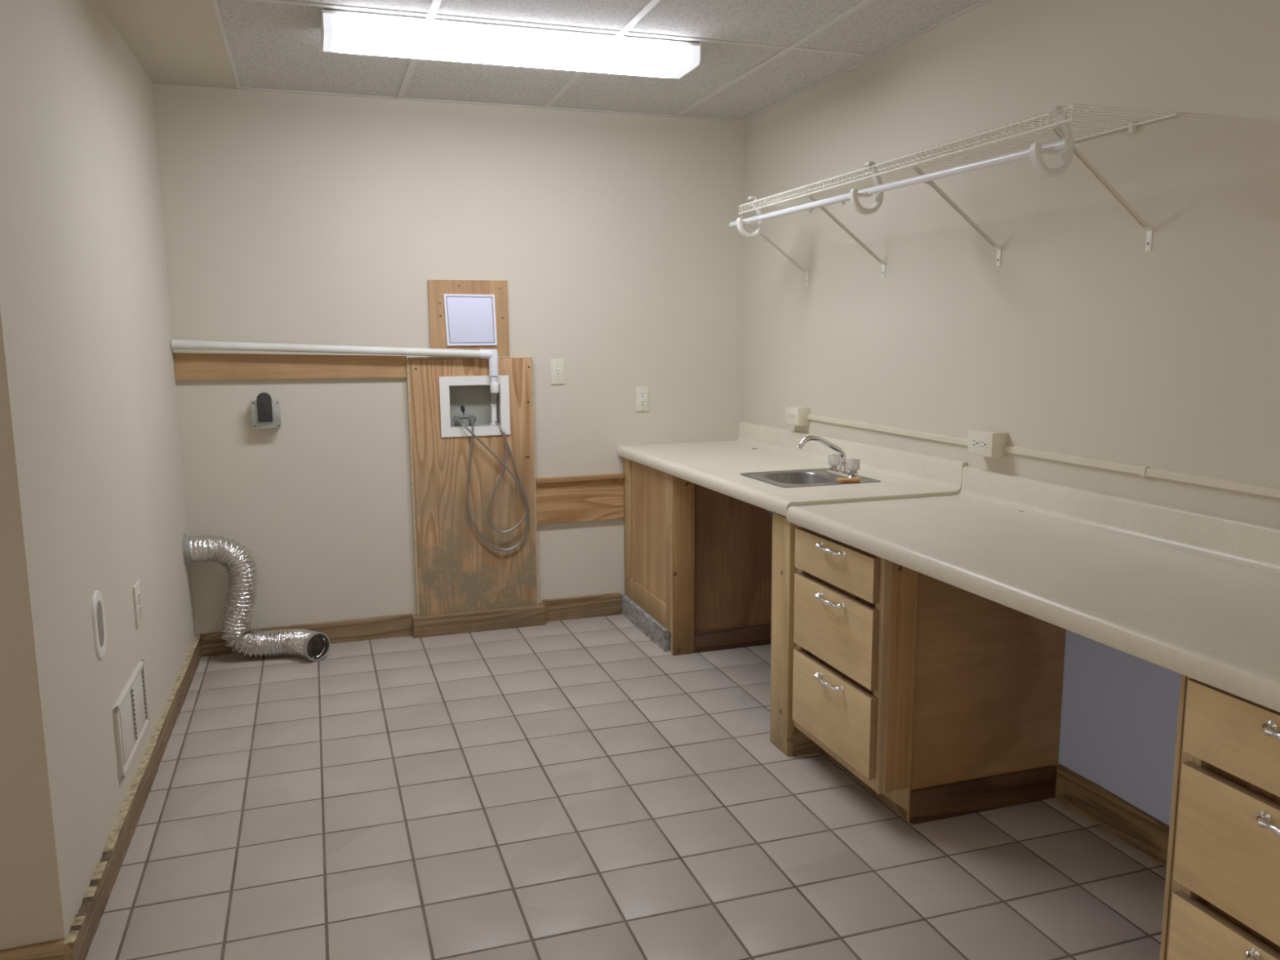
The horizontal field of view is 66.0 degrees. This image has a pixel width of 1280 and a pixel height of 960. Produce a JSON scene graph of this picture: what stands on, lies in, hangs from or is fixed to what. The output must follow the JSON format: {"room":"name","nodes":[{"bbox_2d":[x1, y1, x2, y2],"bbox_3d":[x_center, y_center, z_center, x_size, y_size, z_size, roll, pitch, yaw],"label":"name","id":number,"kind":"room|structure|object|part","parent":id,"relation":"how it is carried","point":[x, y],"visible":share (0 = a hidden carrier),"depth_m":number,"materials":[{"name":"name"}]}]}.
{"room":"laundry room","nodes":[
{"label":"laundry room","id":0,"kind":"room"},
{"bbox_2d":[0,311,64,950],"bbox_3d":[-1.747,-0.091,1.759,1.118,2.433,0.110,-3,9,-18],"label":"wall","id":1,"kind":"structure","parent":0,"point":[31,908],"depth_m":1.97,"materials":[{"name":"beige paint"}]},
{"bbox_2d":[0,937,65,959],"bbox_3d":[-1.717,1.025,1.864,1.118,0.093,0.018,-3,9,-18],"label":"baseboard","id":2,"kind":"structure","parent":1,"relation":"attached to","point":[51,949],"depth_m":2.01,"materials":[{"name":"brown wood"}]},
{"bbox_2d":[0,0,195,937],"bbox_3d":[-1.581,-0.263,2.895,0.142,2.433,2.186,-3,9,-18],"label":"wall","id":3,"kind":"structure","parent":0,"point":[85,309],"depth_m":2.46,"materials":[{"name":"paint"}]},
{"bbox_2d":[91,590,106,658],"bbox_3d":[-1.351,0.361,2.464,0.006,0.172,0.105,-3,9,-17],"label":"oval plate","id":4,"kind":"object","parent":3,"relation":"attached to","point":[97,607],"visible":1,"depth_m":2.45,"materials":[{"name":"white plastic"}]},
{"bbox_2d":[112,659,150,780],"bbox_3d":[-1.429,0.665,2.775,0.012,0.196,0.410,-3,9,-17],"label":"air vent","id":5,"kind":"object","parent":3,"relation":"in","point":[131,713],"visible":1,"depth_m":2.74,"materials":[{"name":"metal"}]},
{"bbox_3d":[-1.428,0.664,2.775,0.005,0.152,0.320,-3,9,-17],"label":"louvre panel","id":6,"kind":"part","parent":5,"relation":"part of","materials":[{"name":"metal"}]},
{"bbox_2d":[62,635,201,959],"bbox_3d":[-1.507,0.842,3.072,0.021,0.094,2.204,-3,9,-17],"label":"baseboard","id":7,"kind":"structure","parent":3,"relation":"attached to","point":[77,944],"depth_m":2.58,"materials":[{"name":"brown wood"}]},
{"bbox_2d":[132,580,142,627],"bbox_3d":[-1.500,0.370,2.948,0.010,0.125,0.084,-3,9,-17],"label":"wall outlet","id":8,"kind":"object","parent":3,"relation":"attached to","point":[136,588],"visible":1,"depth_m":2.93,"materials":[{"name":"beige plastic"}]},
{"bbox_2d":[137,591,140,603],"bbox_3d":[-1.499,0.351,2.945,0.006,0.033,0.027,-3,9,-17],"label":"receptacle","id":9,"kind":"object","parent":8,"relation":"attached to","point":[138,593],"depth_m":2.94,"materials":[{"name":"white plastic"}]},
{"bbox_2d":[152,83,745,635],"bbox_3d":[-0.703,-0.491,4.374,2.690,2.433,0.100,-3,9,-18],"label":"wall","id":10,"kind":"structure","parent":0,"point":[289,217],"depth_m":4.21,"materials":[{"name":"paint"}]},
{"bbox_2d":[183,533,330,661],"bbox_3d":[-1.561,0.472,4.030,0.555,0.540,0.176,-1,9,-5],"label":"duct","id":11,"kind":"object","parent":10,"relation":"attached to","point":[237,635],"visible":1,"depth_m":4.00,"materials":[{"name":"silver metal"}]},
{"bbox_2d":[250,392,281,429],"bbox_3d":[-1.532,-0.286,4.037,0.111,0.148,0.065,-3,9,-18],"label":"dryer outlet","id":12,"kind":"object","parent":10,"relation":"attached to","point":[265,411],"visible":1,"depth_m":4.01,"materials":[{"name":"metal"}]},
{"bbox_2d":[256,392,272,422],"bbox_3d":[-1.527,-0.296,4.010,0.057,0.120,0.012,-3,9,-18],"label":"socket","id":13,"kind":"object","parent":12,"relation":"attached to","point":[264,400],"depth_m":4.01,"materials":[{"name":"black plastic"}]},
{"bbox_2d":[173,352,407,380],"bbox_3d":[-1.425,-0.473,4.070,0.905,0.117,0.020,-3,9,-18],"label":"board","id":14,"kind":"object","parent":10,"relation":"attached to","point":[188,366],"visible":1,"depth_m":4.05,"materials":[{"name":"brown wood"}]},
{"bbox_2d":[199,613,413,657],"bbox_3d":[-1.421,0.665,4.240,0.866,0.097,0.016,-3,9,-18],"label":"baseboard","id":15,"kind":"structure","parent":10,"relation":"attached to","point":[397,625],"depth_m":4.28,"materials":[{"name":"brown wood"}]},
{"bbox_2d":[170,339,498,423],"bbox_3d":[-1.235,-0.399,4.116,1.289,0.384,0.087,-3,9,-18],"label":"drain pipe","id":16,"kind":"object","parent":10,"relation":"attached to","point":[491,354],"visible":1,"depth_m":4.08,"materials":[{"name":"plastic"}]},
{"bbox_2d":[427,280,509,356],"bbox_3d":[-0.738,-0.699,4.264,0.339,0.324,0.028,-3,9,-18],"label":"access hatch","id":17,"kind":"object","parent":10,"relation":"attached to","point":[473,314],"visible":0.93,"depth_m":4.25,"materials":[{"name":"brown wood"}]},
{"bbox_3d":[-0.732,-0.692,4.260,0.197,0.194,0.009,-3,9,-18],"label":"hatch door","id":18,"kind":"part","parent":17,"relation":"part of","materials":[{"name":"white paint"}]},
{"bbox_3d":[-0.732,-0.692,4.258,0.222,0.219,0.009,-3,9,-18],"label":"door frame","id":19,"kind":"part","parent":17,"relation":"part of","materials":[{"name":"white plastic"}]},
{"bbox_2d":[406,355,545,638],"bbox_3d":[-0.727,0.070,4.363,0.591,1.226,0.058,-3,9,-18],"label":"plywood panel","id":20,"kind":"object","parent":10,"relation":"attached to","point":[464,584],"visible":0.99,"depth_m":4.37,"materials":[{"name":"brown wood"}]},
{"bbox_2d":[439,375,510,437],"bbox_3d":[-0.732,-0.328,4.341,0.302,0.261,0.086,-3,9,-18],"label":"washer box","id":21,"kind":"object","parent":20,"relation":"in","point":[465,398],"visible":0.94,"depth_m":4.34,"materials":[{"name":"white plastic"}]},
{"bbox_3d":[-0.775,-0.310,4.308,0.020,0.035,0.020,-3,9,-18],"label":"valve lever","id":22,"kind":"part","parent":21,"relation":"part of","materials":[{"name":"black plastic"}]},
{"bbox_2d":[456,418,528,533],"bbox_3d":[-0.654,-0.021,4.367,0.300,0.516,0.063,-3,9,-18],"label":"hose","id":23,"kind":"object","parent":21,"relation":"hanging from","point":[460,421],"visible":1,"depth_m":4.35,"materials":[{"name":"grey rubber"}]},
{"bbox_2d":[466,418,528,551],"bbox_3d":[-0.639,0.021,4.393,0.276,0.597,0.060,-3,9,-18],"label":"hose","id":24,"kind":"object","parent":21,"relation":"hanging from","point":[472,420],"visible":1,"depth_m":4.36,"materials":[{"name":"grey rubber"}]},
{"bbox_3d":[-0.723,0.632,4.447,0.591,0.091,0.058,-3,9,-18],"label":"board","id":25,"kind":"part","parent":20,"relation":"part of","materials":[{"name":"brown wood"}]},
{"bbox_2d":[550,359,564,384],"bbox_3d":[-0.370,-0.486,4.428,0.064,0.112,0.009,-3,9,-18],"label":"wall outlet","id":26,"kind":"object","parent":10,"relation":"attached to","point":[557,370],"visible":1,"depth_m":4.43,"materials":[{"name":"beige plastic"}]},
{"bbox_2d":[554,368,560,375],"bbox_3d":[-0.370,-0.486,4.427,0.029,0.035,0.005,-3,9,-18],"label":"receptacle","id":27,"kind":"object","parent":26,"relation":"attached to","point":[557,371],"depth_m":4.42,"materials":[{"name":"white plastic"}]},
{"bbox_2d":[535,473,624,524],"bbox_3d":[-0.274,0.087,4.529,0.417,0.211,0.040,-3,9,-18],"label":"wooden wall board","id":28,"kind":"object","parent":10,"relation":"attached to","point":[568,499],"visible":1,"depth_m":4.53,"materials":[{"name":"brown wood"}]},
{"bbox_2d":[542,592,621,622],"bbox_3d":[-0.270,0.595,4.617,0.377,0.105,0.016,-3,9,-18],"label":"baseboard","id":29,"kind":"structure","parent":10,"relation":"attached to","point":[605,604],"depth_m":4.61,"materials":[{"name":"brown wood"}]},
{"bbox_2d":[635,386,648,411],"bbox_3d":[0.011,-0.377,4.572,0.064,0.116,0.009,-3,9,-18],"label":"wall outlet","id":30,"kind":"object","parent":10,"relation":"attached to","point":[642,393],"visible":1,"depth_m":4.57,"materials":[{"name":"beige plastic"}]},
{"bbox_2d":[639,391,645,405],"bbox_3d":[0.011,-0.376,4.571,0.033,0.066,0.005,-3,9,-18],"label":"receptacle","id":31,"kind":"object","parent":30,"relation":"attached to","point":[642,394],"depth_m":4.57,"materials":[{"name":"white plastic"}]},
{"bbox_2d":[96,0,982,119],"bbox_3d":[-0.438,-1.254,1.605,3.828,0.090,5.256,-3,9,-18],"label":"ceiling","id":32,"kind":"structure","parent":0,"point":[273,46],"depth_m":3.34,"materials":[{"name":"tile"}]},
{"bbox_2d":[320,8,701,79],"bbox_3d":[-0.404,-1.411,3.218,1.211,0.070,0.222,-3,9,-18],"label":"ceiling light","id":33,"kind":"object","parent":32,"relation":"attached to","point":[341,32],"visible":1,"depth_m":3.15,"materials":[{"name":"white plastic"}]},
{"bbox_2d":[211,0,993,121],"bbox_3d":[0.266,-1.243,1.790,2.178,0.009,5.156,-3,9,-18],"label":"grid","id":34,"kind":"object","parent":32,"relation":"attached to","point":[432,14],"visible":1,"depth_m":3.33,"materials":[{"name":"metal"}]},
{"bbox_2d":[85,613,1166,959],"bbox_3d":[-0.372,1.075,1.969,3.730,0.061,5.256,-3,9,-18],"label":"floor","id":35,"kind":"structure","parent":0,"point":[584,788],"depth_m":2.62,"materials":[{"name":"tile"}]},
{"bbox_2d":[621,457,772,655],"bbox_3d":[0.300,0.291,4.414,0.608,0.757,0.662,-3,9,-18],"label":"base cabinet","id":36,"kind":"object","parent":35,"relation":"on","point":[697,557],"visible":0.81,"depth_m":4.13,"materials":[{"name":"brown wood"}]},
{"bbox_3d":[0.037,0.541,4.356,0.010,0.100,0.490,-3,9,-18],"label":"rail","id":37,"kind":"part","parent":36,"relation":"part of","materials":[{"name":"brown wood"}]},
{"bbox_3d":[0.040,0.261,4.328,0.008,0.667,0.650,-3,9,-18],"label":"panel","id":38,"kind":"part","parent":36,"relation":"part of","materials":[{"name":"brown wood"}]},
{"bbox_3d":[0.458,0.663,4.179,0.495,0.088,0.014,-3,9,-18],"label":"skirting","id":39,"kind":"part","parent":36,"relation":"part of","materials":[{"name":"brown wood"}]},
{"bbox_3d":[0.451,0.287,4.135,0.495,0.669,0.010,-3,9,-18],"label":"panel","id":40,"kind":"part","parent":36,"relation":"part of","materials":[{"name":"brown wood"}]},
{"bbox_2d":[617,421,967,516],"bbox_3d":[0.467,-0.085,3.854,0.636,0.148,1.726,-3,9,-18],"label":"countertop","id":41,"kind":"structure","parent":36,"relation":"on","point":[717,466],"depth_m":3.62,"materials":[{"name":"laminate"}]},
{"bbox_2d":[740,467,880,516],"bbox_3d":[0.593,0.060,3.472,0.377,0.144,0.364,-3,9,-18],"label":"bar sink","id":42,"kind":"object","parent":41,"relation":"in","point":[813,477],"visible":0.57,"depth_m":3.56,"materials":[{"name":"metal"}]},
{"bbox_2d":[836,477,861,483],"bbox_3d":[0.706,0.001,3.328,0.080,0.014,0.026,-3,9,-15],"label":"brush","id":43,"kind":"object","parent":42,"relation":"on","point":[846,480],"visible":1,"depth_m":3.32,"materials":[{"name":"beige wood"}]},
{"bbox_2d":[796,435,860,478],"bbox_3d":[0.654,-0.084,3.464,0.201,0.147,0.185,-3,9,-18],"label":"faucet","id":44,"kind":"object","parent":41,"relation":"on","point":[853,464],"visible":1,"depth_m":3.47,"materials":[{"name":"silver metal"}]},
{"bbox_3d":[0.643,-0.090,3.478,0.190,0.139,0.030,-2,9,-9],"label":"spout","id":45,"kind":"part","parent":44,"relation":"part of","materials":[{"name":"silver metal"}]},
{"bbox_3d":[0.700,-0.072,3.548,0.045,0.038,0.044,-3,9,-18],"label":"knob","id":46,"kind":"part","parent":44,"relation":"part of","materials":[{"name":"clear plastic"}]},
{"bbox_3d":[0.722,-0.024,3.496,0.052,0.017,0.184,-3,9,-18],"label":"plate","id":47,"kind":"part","parent":44,"relation":"part of","materials":[{"name":"silver metal"}]},
{"bbox_3d":[0.742,-0.054,3.423,0.045,0.038,0.044,-3,9,-18],"label":"knob","id":48,"kind":"part","parent":44,"relation":"part of","materials":[{"name":"clear plastic"}]},
{"bbox_2d":[769,512,1066,824],"bbox_3d":[0.792,0.505,2.954,0.644,0.757,0.627,-3,9,-18],"label":"base cabinet","id":49,"kind":"object","parent":35,"relation":"on","point":[942,700],"visible":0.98,"depth_m":2.70,"materials":[{"name":"brown wood"}]},
{"bbox_3d":[0.449,0.486,3.104,0.020,0.757,0.122,-3,9,-18],"label":"corner post","id":50,"kind":"part","parent":49,"relation":"part of","materials":[{"name":"brown wood"}]},
{"bbox_3d":[0.527,0.573,2.793,0.035,0.019,0.139,-3,9,-18],"label":"handle","id":51,"kind":"part","parent":49,"relation":"part of","materials":[{"name":"silver metal"}]},
{"bbox_3d":[0.525,0.338,2.761,0.035,0.019,0.139,-3,9,-18],"label":"handle","id":52,"kind":"part","parent":49,"relation":"part of","materials":[{"name":"silver metal"}]},
{"bbox_3d":[0.522,0.194,2.742,0.035,0.019,0.139,-3,9,-18],"label":"handle","id":53,"kind":"part","parent":49,"relation":"part of","materials":[{"name":"silver metal"}]},
{"bbox_3d":[0.549,0.659,2.829,0.018,0.227,0.445,-3,9,-18],"label":"drawer","id":54,"kind":"part","parent":49,"relation":"part of","materials":[{"name":"brown wood"}]},
{"bbox_3d":[0.546,0.418,2.794,0.018,0.217,0.443,-3,9,-18],"label":"drawer","id":55,"kind":"part","parent":49,"relation":"part of","materials":[{"name":"brown wood"}]},
{"bbox_3d":[0.544,0.233,2.768,0.018,0.120,0.441,-3,9,-18],"label":"drawer","id":56,"kind":"part","parent":49,"relation":"part of","materials":[{"name":"brown wood"}]},
{"bbox_3d":[0.562,0.477,2.821,0.018,0.657,0.492,-3,9,-18],"label":"frame","id":57,"kind":"part","parent":49,"relation":"part of","materials":[{"name":"brown wood"}]},
{"bbox_3d":[0.957,0.872,2.736,0.472,0.094,0.014,-3,9,-18],"label":"skirting","id":58,"kind":"part","parent":49,"relation":"part of","materials":[{"name":"brown wood"}]},
{"bbox_3d":[0.957,0.542,2.701,0.490,0.757,0.010,-3,9,-18],"label":"panel","id":59,"kind":"part","parent":49,"relation":"part of","materials":[{"name":"brown wood"}]},
{"bbox_2d":[1159,674,1279,959],"bbox_3d":[1.254,0.709,1.567,0.635,0.757,0.515,-3,9,-18],"label":"base cabinet","id":60,"kind":"object","parent":35,"relation":"on","point":[1222,894],"visible":1,"depth_m":1.59,"materials":[{"name":"brown wood"}]},
{"bbox_2d":[786,466,1279,712],"bbox_3d":[1.063,0.181,2.082,0.636,0.136,2.048,-3,9,-18],"label":"countertop","id":61,"kind":"structure","parent":60,"relation":"on","point":[1195,595],"depth_m":2.20,"materials":[{"name":"laminate"}]},
{"bbox_3d":[1.014,0.674,1.475,0.018,0.657,0.504,-3,9,-18],"label":"frame","id":62,"kind":"part","parent":60,"relation":"part of","materials":[{"name":"brown wood"}]},
{"bbox_3d":[0.993,0.851,1.507,0.018,0.230,0.439,-3,9,-18],"label":"drawer","id":63,"kind":"part","parent":60,"relation":"part of","materials":[{"name":"brown wood"}]},
{"bbox_3d":[0.991,0.611,1.472,0.018,0.212,0.440,-3,9,-18],"label":"drawer","id":64,"kind":"part","parent":60,"relation":"part of","materials":[{"name":"brown wood"}]},
{"bbox_3d":[0.989,0.424,1.444,0.018,0.126,0.441,-3,9,-18],"label":"drawer","id":65,"kind":"part","parent":60,"relation":"part of","materials":[{"name":"brown wood"}]},
{"bbox_3d":[0.967,0.753,1.484,0.035,0.019,0.139,-3,9,-18],"label":"handle","id":66,"kind":"part","parent":60,"relation":"part of","materials":[{"name":"silver metal"}]},
{"bbox_3d":[0.964,0.527,1.453,0.035,0.019,0.139,-3,9,-18],"label":"handle","id":67,"kind":"part","parent":60,"relation":"part of","materials":[{"name":"silver metal"}]},
{"bbox_3d":[0.962,0.383,1.434,0.035,0.019,0.139,-3,9,-18],"label":"handle","id":68,"kind":"part","parent":60,"relation":"part of","materials":[{"name":"silver metal"}]},
{"bbox_2d":[742,0,1279,826],"bbox_3d":[1.356,-0.200,2.310,0.100,2.433,5.156,-3,9,-18],"label":"wall","id":69,"kind":"structure","parent":0,"point":[1084,340],"depth_m":2.69,"materials":[{"name":"paint"}]},
{"bbox_2d":[739,214,808,285],"bbox_3d":[0.545,-0.932,4.005,0.303,0.276,0.017,-3,9,-18],"label":"brace","id":70,"kind":"object","parent":69,"relation":"attached to","point":[742,216],"visible":1,"depth_m":4.01,"materials":[{"name":"white metal"}]},
{"bbox_2d":[785,405,809,426],"bbox_3d":[0.663,-0.271,4.156,0.058,0.074,0.118,-3,9,-18],"label":"outlet","id":71,"kind":"object","parent":69,"relation":"attached to","point":[794,415],"visible":1,"depth_m":4.11,"materials":[{"name":"beige plastic"}]},
{"bbox_3d":[0.640,-0.270,4.148,0.004,0.071,0.115,-3,9,-18],"label":"plate","id":72,"kind":"part","parent":71,"relation":"part of","materials":[{"name":"beige plastic"}]},
{"bbox_2d":[808,195,884,277],"bbox_3d":[0.728,-0.853,3.463,0.303,0.276,0.017,-3,9,-18],"label":"brace","id":73,"kind":"object","parent":69,"relation":"attached to","point":[824,210],"visible":1,"depth_m":3.47,"materials":[{"name":"white metal"}]},
{"bbox_2d":[807,413,968,446],"bbox_3d":[0.880,-0.186,3.582,0.012,0.023,1.116,-3,9,-18],"label":"conduit","id":74,"kind":"object","parent":69,"relation":"attached to","point":[949,439],"visible":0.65,"depth_m":3.50,"materials":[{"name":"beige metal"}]},
{"bbox_2d":[737,103,1177,214],"bbox_3d":[0.828,-0.964,3.125,0.310,0.041,1.833,-3,9,-18],"label":"wire shelf","id":75,"kind":"object","parent":69,"relation":"attached to","point":[802,194],"visible":0.8,"depth_m":2.77,"materials":[{"name":"white metal"}]},
{"bbox_2d":[736,195,763,238],"bbox_3d":[0.428,-1.022,3.834,0.108,0.158,0.025,-3,9,-18],"label":"hook","id":76,"kind":"object","parent":75,"relation":"attached to","point":[739,221],"visible":0.92,"depth_m":3.83,"materials":[{"name":"white plastic"}]},
{"bbox_2d":[728,137,1073,227],"bbox_3d":[0.672,-0.900,3.120,0.024,0.038,1.900,-3,9,-18],"label":"rod","id":77,"kind":"object","parent":76,"relation":"hanging from","point":[1065,144],"visible":0.91,"depth_m":2.75,"materials":[{"name":"white metal"}]},
{"bbox_2d":[849,160,883,214],"bbox_3d":[0.698,-0.898,3.032,0.108,0.158,0.025,-3,9,-18],"label":"hook","id":78,"kind":"object","parent":75,"relation":"attached to","point":[854,194],"visible":0.88,"depth_m":3.03,"materials":[{"name":"white plastic"}]},
{"bbox_2d":[1029,105,1073,177],"bbox_3d":[0.952,-0.781,2.277,0.108,0.158,0.025,-3,9,-18],"label":"hook","id":79,"kind":"object","parent":75,"relation":"attached to","point":[1036,150],"visible":0.91,"depth_m":2.27,"materials":[{"name":"white plastic"}]},
{"bbox_2d":[913,165,1001,266],"bbox_3d":[0.926,-0.766,2.874,0.303,0.276,0.017,-3,9,-18],"label":"brace","id":80,"kind":"object","parent":69,"relation":"attached to","point":[916,168],"visible":1,"depth_m":2.88,"materials":[{"name":"white metal"}]},
{"bbox_2d":[967,429,1008,457],"bbox_3d":[1.054,-0.112,2.992,0.058,0.074,0.118,-3,9,-18],"label":"outlet","id":81,"kind":"object","parent":69,"relation":"attached to","point":[984,442],"visible":1,"depth_m":2.95,"materials":[{"name":"beige plastic"}]},
{"bbox_2d":[971,438,978,447],"bbox_3d":[1.024,-0.113,3.003,0.006,0.027,0.033,-3,9,-18],"label":"receptacle","id":82,"kind":"object","parent":81,"relation":"attached to","point":[975,442],"depth_m":3.00,"materials":[{"name":"white plastic"}]},
{"bbox_3d":[1.030,-0.110,2.985,0.004,0.071,0.115,-3,9,-18],"label":"plate","id":83,"kind":"part","parent":81,"relation":"part of","materials":[{"name":"beige plastic"}]},
{"bbox_2d":[979,439,987,448],"bbox_3d":[1.036,-0.108,2.966,0.006,0.027,0.033,-3,9,-18],"label":"receptacle","id":84,"kind":"object","parent":81,"relation":"attached to","point":[983,442],"depth_m":2.96,"materials":[{"name":"white plastic"}]},
{"bbox_2d":[1051,126,1152,251],"bbox_3d":[1.102,-0.689,2.349,0.303,0.276,0.017,-3,9,-18],"label":"brace","id":85,"kind":"object","parent":69,"relation":"attached to","point":[1055,130],"visible":1,"depth_m":2.36,"materials":[{"name":"white metal"}]},
{"bbox_2d":[1054,764,1169,866],"bbox_3d":[1.335,0.919,2.382,0.016,0.099,0.911,-3,9,-18],"label":"baseboard","id":86,"kind":"structure","parent":69,"relation":"attached to","point":[1140,829],"depth_m":2.60,"materials":[{"name":"brown wood"}]},
{"bbox_2d":[1004,444,1279,498],"bbox_3d":[1.431,0.055,1.938,0.015,0.029,2.141,-3,9,-18],"label":"conduit","id":87,"kind":"object","parent":69,"relation":"attached to","point":[1144,471],"visible":1,"depth_m":2.43,"materials":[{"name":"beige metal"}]}
]}

